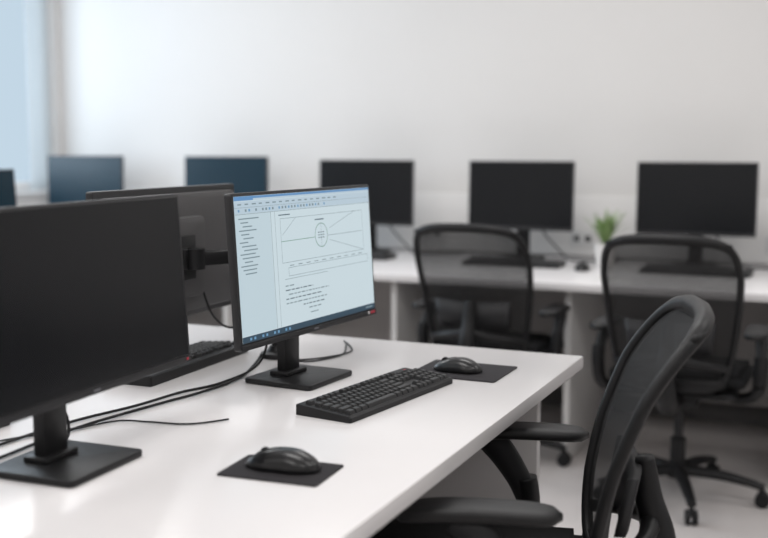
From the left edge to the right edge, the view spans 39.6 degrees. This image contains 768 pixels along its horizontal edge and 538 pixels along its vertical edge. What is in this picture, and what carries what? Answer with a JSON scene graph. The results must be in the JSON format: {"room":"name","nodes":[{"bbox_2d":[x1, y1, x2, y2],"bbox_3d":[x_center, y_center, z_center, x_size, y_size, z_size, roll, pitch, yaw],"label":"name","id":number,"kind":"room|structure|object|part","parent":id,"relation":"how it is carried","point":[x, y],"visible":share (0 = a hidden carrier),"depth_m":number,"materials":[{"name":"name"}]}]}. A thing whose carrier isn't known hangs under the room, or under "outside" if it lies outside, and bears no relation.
{"room":"computer lab","nodes":[
{"label":"computer lab","id":0,"kind":"room"},
{"bbox_2d":[16,194,47,205],"bbox_3d":[-3.491,0.420,3.227,0.150,1.000,7.320,3,7,24],"label":"wall","id":1,"kind":"structure","parent":0,"point":[32,199],"depth_m":6.21,"materials":[{"name":"paint"}]},
{"bbox_2d":[16,190,47,195],"bbox_3d":[-2.419,-0.359,5.494,0.160,0.022,2.068,3,7,24],"label":"sill","id":2,"kind":"structure","parent":1,"relation":"on","point":[26,192],"depth_m":6.17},
{"bbox_2d":[15,181,30,190],"bbox_3d":[-2.465,-0.399,5.509,0.050,0.050,2.068,3,7,24],"label":"rail","id":3,"kind":"object","parent":2,"relation":"on","point":[20,186],"visible":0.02,"depth_m":6.24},
{"bbox_2d":[46,0,63,189],"bbox_3d":[-2.010,-1.264,6.373,0.150,1.620,0.050,3,7,24],"label":"wall pier","id":4,"kind":"object","parent":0,"point":[52,6],"visible":0.33,"depth_m":6.35,"materials":[{"name":"paint"}]},
{"bbox_2d":[58,0,767,264],"bbox_3d":[1.204,-0.729,5.101,7.100,2.850,0.150,3,7,24],"label":"wall","id":5,"kind":"structure","parent":0,"point":[607,87],"depth_m":5.46,"materials":[{"name":"paint"}]},
{"bbox_2d":[124,187,767,263],"bbox_3d":[1.168,-0.198,5.083,6.780,0.290,0.024,3,7,24],"label":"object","id":6,"kind":"structure","parent":5,"relation":"attached to","point":[429,208],"depth_m":5.20,"materials":[{"name":"paint"}]},
{"bbox_2d":[570,231,594,246],"bbox_3d":[0.960,-0.147,5.163,0.120,0.075,0.010,3,7,24],"label":"power socket","id":7,"kind":"object","parent":5,"relation":"attached to","point":[577,238],"visible":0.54,"depth_m":5.16,"materials":[{"name":"plastic"}]},
{"bbox_2d":[541,388,767,426],"bbox_3d":[1.170,0.646,5.185,6.800,0.100,0.014,3,7,24],"label":"baseboard","id":8,"kind":"structure","parent":5,"relation":"attached to","point":[708,411],"depth_m":5.00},
{"bbox_2d":[539,404,767,537],"bbox_3d":[-0.318,1.130,1.884,7.100,0.100,7.620,3,7,24],"label":"floor","id":9,"kind":"structure","parent":0,"point":[725,509],"depth_m":4.15,"materials":[{"name":"plastic"}]},
{"bbox_2d":[0,324,582,537],"bbox_3d":[-0.752,0.687,2.005,1.667,0.748,2.480,3,7,24],"label":"office desk","id":10,"kind":"object","parent":9,"relation":"on","point":[428,445],"visible":0.53,"depth_m":1.97,"materials":[{"name":"laminate"}]},
{"bbox_2d":[66,412,70,439],"bbox_3d":[-0.641,0.244,1.751,0.046,0.193,0.403,3,7,24],"label":"power cable","id":11,"kind":"object","parent":10,"relation":"on","point":[68,421],"visible":0.16,"depth_m":1.94,"materials":[{"name":"rubber"}]},
{"bbox_2d":[0,194,190,487],"bbox_3d":[-0.528,0.108,1.808,0.180,0.447,0.600,3,7,21],"label":"computer monitor","id":12,"kind":"object","parent":10,"relation":"on","point":[93,295],"visible":1,"depth_m":1.78,"materials":[{"name":"black plastic"}]},
{"bbox_2d":[0,418,228,441],"bbox_3d":[-0.574,0.307,2.006,0.562,0.005,0.100,-4,8,-29],"label":"power cable","id":13,"kind":"object","parent":10,"relation":"on","point":[226,418],"visible":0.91,"depth_m":2.07,"materials":[{"name":"rubber"}]},
{"bbox_2d":[0,353,260,458],"bbox_3d":[-0.499,0.287,2.168,0.097,0.006,1.263,3,7,21],"label":"power cable","id":14,"kind":"object","parent":10,"relation":"on","point":[259,356],"visible":0.77,"depth_m":2.18,"materials":[{"name":"rubber"}]},
{"bbox_2d":[0,345,267,445],"bbox_3d":[-0.566,0.209,2.096,0.065,0.182,1.066,5,8,35],"label":"power cable","id":15,"kind":"object","parent":10,"relation":"on","point":[266,346],"visible":0.72,"depth_m":2.25,"materials":[{"name":"rubber"}]},
{"bbox_2d":[86,183,276,359],"bbox_3d":[-0.426,0.024,2.570,0.256,0.438,0.580,3,7,24],"label":"computer monitor","id":16,"kind":"object","parent":10,"relation":"on","point":[201,207],"visible":0.39,"depth_m":2.68,"materials":[{"name":"black plastic"}]},
{"bbox_3d":[-0.491,-0.025,2.593,0.008,0.110,0.110,3,7,24],"label":"vesa plate","id":17,"kind":"part","parent":16,"relation":"part of","materials":[{"name":"black plastic"}]},
{"bbox_2d":[125,341,247,386],"bbox_3d":[-0.507,0.223,2.624,0.148,0.031,0.445,3,7,22],"label":"keyboard","id":18,"kind":"object","parent":10,"relation":"on","point":[203,354],"visible":0.48,"depth_m":2.61,"materials":[{"name":"black plastic"}]},
{"bbox_2d":[217,454,343,486],"bbox_3d":[-0.172,0.335,1.779,0.180,0.003,0.120,2,7,20],"label":"mouse pad","id":19,"kind":"object","parent":10,"relation":"on","point":[239,469],"visible":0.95,"depth_m":1.75,"materials":[{"name":"black rubber"}]},
{"bbox_2d":[245,446,321,474],"bbox_3d":[-0.168,0.315,1.781,0.134,0.035,0.065,2,7,20],"label":"computer mouse","id":20,"kind":"object","parent":19,"relation":"on","point":[281,460],"visible":1,"depth_m":1.76,"materials":[{"name":"plastic"}]},
{"bbox_2d":[224,185,375,390],"bbox_3d":[-0.196,0.036,2.452,0.180,0.442,0.580,4,8,28],"label":"computer monitor","id":21,"kind":"object","parent":10,"relation":"on","point":[300,261],"visible":1,"depth_m":2.40,"materials":[{"name":"black"}]},
{"bbox_2d":[299,344,346,361],"bbox_3d":[-0.168,0.143,2.702,0.073,0.171,0.362,4,8,32],"label":"power cable","id":22,"kind":"object","parent":10,"relation":"on","point":[345,344],"visible":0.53,"depth_m":2.69,"materials":[{"name":"rubber"}]},
{"bbox_2d":[299,340,352,360],"bbox_3d":[-0.135,0.215,2.786,0.092,0.005,0.303,3,7,24],"label":"power cable","id":23,"kind":"object","parent":10,"relation":"on","point":[347,343],"visible":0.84,"depth_m":2.72,"materials":[{"name":"rubber"}]},
{"bbox_2d":[296,368,452,423],"bbox_3d":[-0.010,0.262,2.290,0.134,0.029,0.420,4,8,32],"label":"keyboard","id":24,"kind":"object","parent":10,"relation":"on","point":[361,400],"visible":1,"depth_m":2.23,"materials":[{"name":"black plastic"}]},
{"bbox_2d":[419,360,516,382],"bbox_3d":[0.191,0.244,2.562,0.215,0.003,0.185,3,7,24],"label":"mouse pad","id":25,"kind":"object","parent":10,"relation":"on","point":[491,373],"visible":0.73,"depth_m":2.52,"materials":[{"name":"black rubber"}]},
{"bbox_2d":[433,357,482,373],"bbox_3d":[0.176,0.227,2.549,0.122,0.033,0.065,3,7,26],"label":"computer mouse","id":26,"kind":"object","parent":25,"relation":"on","point":[459,365],"visible":1,"depth_m":2.52,"materials":[{"name":"plastic"}]},
{"bbox_3d":[-0.276,0.581,3.058,1.475,0.716,0.030,3,7,24],"label":"panel","id":27,"kind":"part","parent":10,"relation":"part of","materials":[{"name":"white laminate"}]},
{"bbox_2d":[187,249,767,457],"bbox_3d":[0.930,0.376,4.686,6.660,0.748,1.000,3,7,24],"label":"office desk","id":28,"kind":"object","parent":9,"relation":"on","point":[396,280],"visible":0.1,"depth_m":4.68,"materials":[{"name":"laminate"}]},
{"bbox_2d":[48,155,123,202],"bbox_3d":[-1.692,-0.409,6.115,0.515,0.480,0.175,3,7,22],"label":"computer monitor","id":29,"kind":"object","parent":28,"relation":"on","point":[70,178],"visible":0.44,"depth_m":6.08,"materials":[{"name":"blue plastic"}]},
{"bbox_2d":[185,156,268,192],"bbox_3d":[-0.834,-0.365,5.734,0.515,0.480,0.175,3,7,24],"label":"computer monitor","id":30,"kind":"object","parent":28,"relation":"on","point":[247,173],"visible":0.33,"depth_m":5.67,"materials":[{"name":"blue plastic"}]},
{"bbox_3d":[-0.567,0.317,5.330,0.026,0.716,0.820,3,7,24],"label":"leg panel","id":31,"kind":"part","parent":28,"relation":"part of","materials":[{"name":"white laminate"}]},
{"bbox_2d":[319,160,414,251],"bbox_3d":[-0.081,-0.319,5.401,0.515,0.465,0.175,3,7,23],"label":"computer monitor","id":32,"kind":"object","parent":28,"relation":"on","point":[390,183],"visible":0.62,"depth_m":5.33,"materials":[{"name":"black plastic"}]},
{"bbox_2d":[372,251,396,260],"bbox_3d":[-0.172,-0.072,5.162,0.445,0.031,0.148,3,7,22],"label":"keyboard","id":33,"kind":"object","parent":28,"relation":"on","point":[384,256],"visible":0.22,"depth_m":5.06,"materials":[{"name":"black plastic"}]},
{"bbox_2d":[389,226,456,253],"bbox_3d":[0.180,-0.180,5.356,0.421,0.203,0.125,2,7,13],"label":"power cable","id":34,"kind":"object","parent":28,"relation":"on","point":[396,234],"visible":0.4,"depth_m":5.43,"materials":[{"name":"rubber"}]},
{"bbox_3d":[0.210,0.357,4.985,0.026,0.716,0.820,3,7,24],"label":"leg panel","id":35,"kind":"part","parent":28,"relation":"part of","materials":[{"name":"white laminate"}]},
{"bbox_3d":[1.100,0.291,5.046,6.550,0.600,0.020,3,7,24],"label":"modesty panel","id":36,"kind":"part","parent":28,"relation":"part of","materials":[{"name":"white laminate"}]},
{"bbox_2d":[465,256,565,268],"bbox_3d":[0.586,-0.033,4.826,0.445,0.031,0.148,3,7,21],"label":"keyboard","id":37,"kind":"object","parent":28,"relation":"on","point":[537,263],"visible":0.42,"depth_m":4.74,"materials":[{"name":"black plastic"}]},
{"bbox_2d":[468,161,574,258],"bbox_3d":[0.656,-0.281,5.074,0.515,0.465,0.175,3,7,25],"label":"computer monitor","id":38,"kind":"object","parent":28,"relation":"on","point":[523,197],"visible":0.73,"depth_m":5.03,"materials":[{"name":"black plastic"}]},
{"bbox_2d":[542,231,614,261],"bbox_3d":[0.911,-0.143,5.032,0.421,0.203,0.125,2,7,13],"label":"power cable","id":39,"kind":"object","parent":28,"relation":"on","point":[553,244],"visible":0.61,"depth_m":5.10,"materials":[{"name":"rubber"}]},
{"bbox_2d":[574,262,590,270],"bbox_3d":[0.863,-0.014,4.638,0.065,0.035,0.128,2,7,19],"label":"computer mouse","id":40,"kind":"object","parent":28,"relation":"on","point":[581,266],"visible":1,"depth_m":4.60,"materials":[{"name":"plastic"}]},
{"bbox_3d":[0.904,0.393,4.678,0.026,0.716,0.820,3,7,24],"label":"leg panel","id":41,"kind":"part","parent":28,"relation":"part of","materials":[{"name":"white laminate"}]},
{"bbox_2d":[584,209,627,265],"bbox_3d":[0.993,-0.143,4.799,0.200,0.256,0.178,3,7,24],"label":"potted plant","id":42,"kind":"object","parent":28,"relation":"on","point":[605,230],"visible":0.8,"depth_m":4.78,"materials":[{"name":"green plant"}]},
{"bbox_3d":[0.998,-0.067,4.813,0.102,0.100,0.102,3,7,24],"label":"pot","id":43,"kind":"part","parent":42,"relation":"part of","materials":[{"name":"ceramic"}]},
{"bbox_2d":[636,162,758,266],"bbox_3d":[1.390,-0.243,4.749,0.515,0.465,0.175,3,7,22],"label":"computer monitor","id":44,"kind":"object","parent":28,"relation":"on","point":[719,199],"visible":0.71,"depth_m":4.71,"materials":[{"name":"black plastic"}]},
{"bbox_2d":[641,263,753,277],"bbox_3d":[1.317,0.004,4.502,0.445,0.031,0.148,3,7,27],"label":"keyboard","id":45,"kind":"object","parent":28,"relation":"on","point":[748,273],"visible":0.2,"depth_m":4.43,"materials":[{"name":"black plastic"}]},
{"bbox_2d":[715,236,767,269],"bbox_3d":[1.642,-0.105,4.708,0.421,0.203,0.125,2,7,13],"label":"power cable","id":46,"kind":"object","parent":28,"relation":"on","point":[715,236],"visible":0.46,"depth_m":4.67,"materials":[{"name":"rubber"}]},
{"bbox_2d":[412,223,571,466],"bbox_3d":[0.438,0.292,4.315,0.652,1.002,0.717,1,7,11],"label":"mesh office chair","id":47,"kind":"object","parent":9,"relation":"on","point":[472,322],"visible":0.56,"depth_m":4.08,"materials":[{"name":"black fabric"}]},
{"bbox_3d":[0.187,0.203,4.455,0.043,0.166,0.153,4,8,30],"label":"arm post","id":48,"kind":"part","parent":47,"relation":"part of","materials":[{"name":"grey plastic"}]},
{"bbox_3d":[0.328,0.096,4.074,0.475,0.557,0.224,3,7,24],"label":"frame","id":49,"kind":"part","parent":47,"relation":"part of","materials":[{"name":"black plastic"}]},
{"bbox_3d":[0.465,0.321,4.409,0.494,0.076,0.460,3,7,24],"label":"seat","id":50,"kind":"part","parent":47,"relation":"part of","materials":[{"name":"black fabric"}]},
{"bbox_3d":[0.604,0.698,4.363,0.289,0.065,0.054,3,7,24],"label":"leg","id":51,"kind":"part","parent":47,"relation":"part of","materials":[{"name":"black plastic"}]},
{"bbox_3d":[0.695,0.229,4.230,0.043,0.166,0.153,2,7,18],"label":"arm post","id":52,"kind":"part","parent":47,"relation":"part of","materials":[{"name":"grey plastic"}]},
{"bbox_2d":[369,295,714,537],"bbox_3d":[0.245,0.549,2.107,0.736,1.001,0.631,1,7,9],"label":"mesh office chair","id":53,"kind":"object","parent":9,"relation":"on","point":[631,477],"visible":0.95,"depth_m":2.04,"materials":[{"name":"black"}]},
{"bbox_3d":[0.181,0.498,1.817,0.151,0.189,0.043,2,7,17],"label":"arm post","id":54,"kind":"part","parent":53,"relation":"part of","materials":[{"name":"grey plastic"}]},
{"bbox_3d":[0.167,0.588,2.114,0.460,0.076,0.494,1,7,9],"label":"seat","id":55,"kind":"part","parent":53,"relation":"part of","materials":[{"name":"black fabric"}]},
{"bbox_3d":[0.269,0.434,2.364,0.151,0.189,0.043,0,7,1],"label":"arm post","id":56,"kind":"part","parent":53,"relation":"part of","materials":[{"name":"grey plastic"}]},
{"bbox_3d":[0.498,0.334,2.031,0.224,0.557,0.475,1,7,9],"label":"frame","id":57,"kind":"part","parent":53,"relation":"part of","materials":[{"name":"black plastic"}]},
{"bbox_2d":[590,234,767,524],"bbox_3d":[1.065,0.350,3.820,0.652,1.002,0.717,1,7,11],"label":"mesh office chair","id":58,"kind":"object","parent":9,"relation":"on","point":[709,374],"visible":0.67,"depth_m":3.62,"materials":[{"name":"black fabric"}]},
{"bbox_3d":[0.813,0.261,3.960,0.043,0.166,0.153,4,8,30],"label":"arm post","id":59,"kind":"part","parent":58,"relation":"part of","materials":[{"name":"grey plastic"}]},
{"bbox_3d":[0.921,0.752,3.900,0.289,0.065,0.054,-1,7,-12],"label":"leg","id":60,"kind":"part","parent":58,"relation":"part of","materials":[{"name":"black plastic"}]},
{"bbox_3d":[0.999,0.732,4.075,0.054,0.065,0.289,-4,8,-30],"label":"leg","id":61,"kind":"part","parent":58,"relation":"part of","materials":[{"name":"black plastic"}]},
{"bbox_3d":[0.954,0.154,3.579,0.475,0.557,0.224,3,7,24],"label":"frame","id":62,"kind":"part","parent":58,"relation":"part of","materials":[{"name":"black plastic"}]},
{"bbox_3d":[1.091,0.379,3.914,0.494,0.076,0.460,3,7,24],"label":"seat","id":63,"kind":"part","parent":58,"relation":"part of","materials":[{"name":"black fabric"}]},
{"bbox_3d":[1.064,0.767,3.772,0.054,0.065,0.289,1,7,6],"label":"leg","id":64,"kind":"part","parent":58,"relation":"part of","materials":[{"name":"black plastic"}]},
{"bbox_3d":[1.191,0.734,4.054,0.054,0.065,0.289,6,9,42],"label":"leg","id":65,"kind":"part","parent":58,"relation":"part of","materials":[{"name":"black plastic"}]},
{"bbox_3d":[1.230,0.756,3.868,0.289,0.065,0.054,3,7,24],"label":"leg","id":66,"kind":"part","parent":58,"relation":"part of","materials":[{"name":"black plastic"}]},
{"bbox_3d":[1.321,0.287,3.735,0.043,0.166,0.153,2,7,18],"label":"arm post","id":67,"kind":"part","parent":58,"relation":"part of","materials":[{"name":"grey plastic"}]},
{"bbox_3d":[-2.405,0.481,3.782,1.310,0.748,2.400,3,7,24],"label":"office desk","id":68,"kind":"object","parent":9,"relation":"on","visible":0},
{"bbox_2d":[0,169,16,206],"bbox_3d":[-1.639,-0.156,4.092,0.175,0.444,0.580,3,7,24],"label":"computer monitor","id":69,"kind":"object","parent":68,"relation":"on","point":[7,178],"visible":0.4,"depth_m":4.28,"materials":[{"name":"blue plastic"}]},
{"bbox_3d":[-3.492,-1.800,2.969,0.150,0.230,7.320,3,7,24],"label":"wall","id":70,"kind":"structure","parent":0,"visible":0},
{"bbox_2d":[24,0,50,189],"bbox_3d":[-2.033,-1.261,6.249,0.016,1.590,0.186,3,7,24],"label":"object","id":71,"kind":"object","parent":70,"relation":"hanging from","point":[34,10],"visible":0.88,"depth_m":6.27,"materials":[{"name":"white fabric"}]}
]}

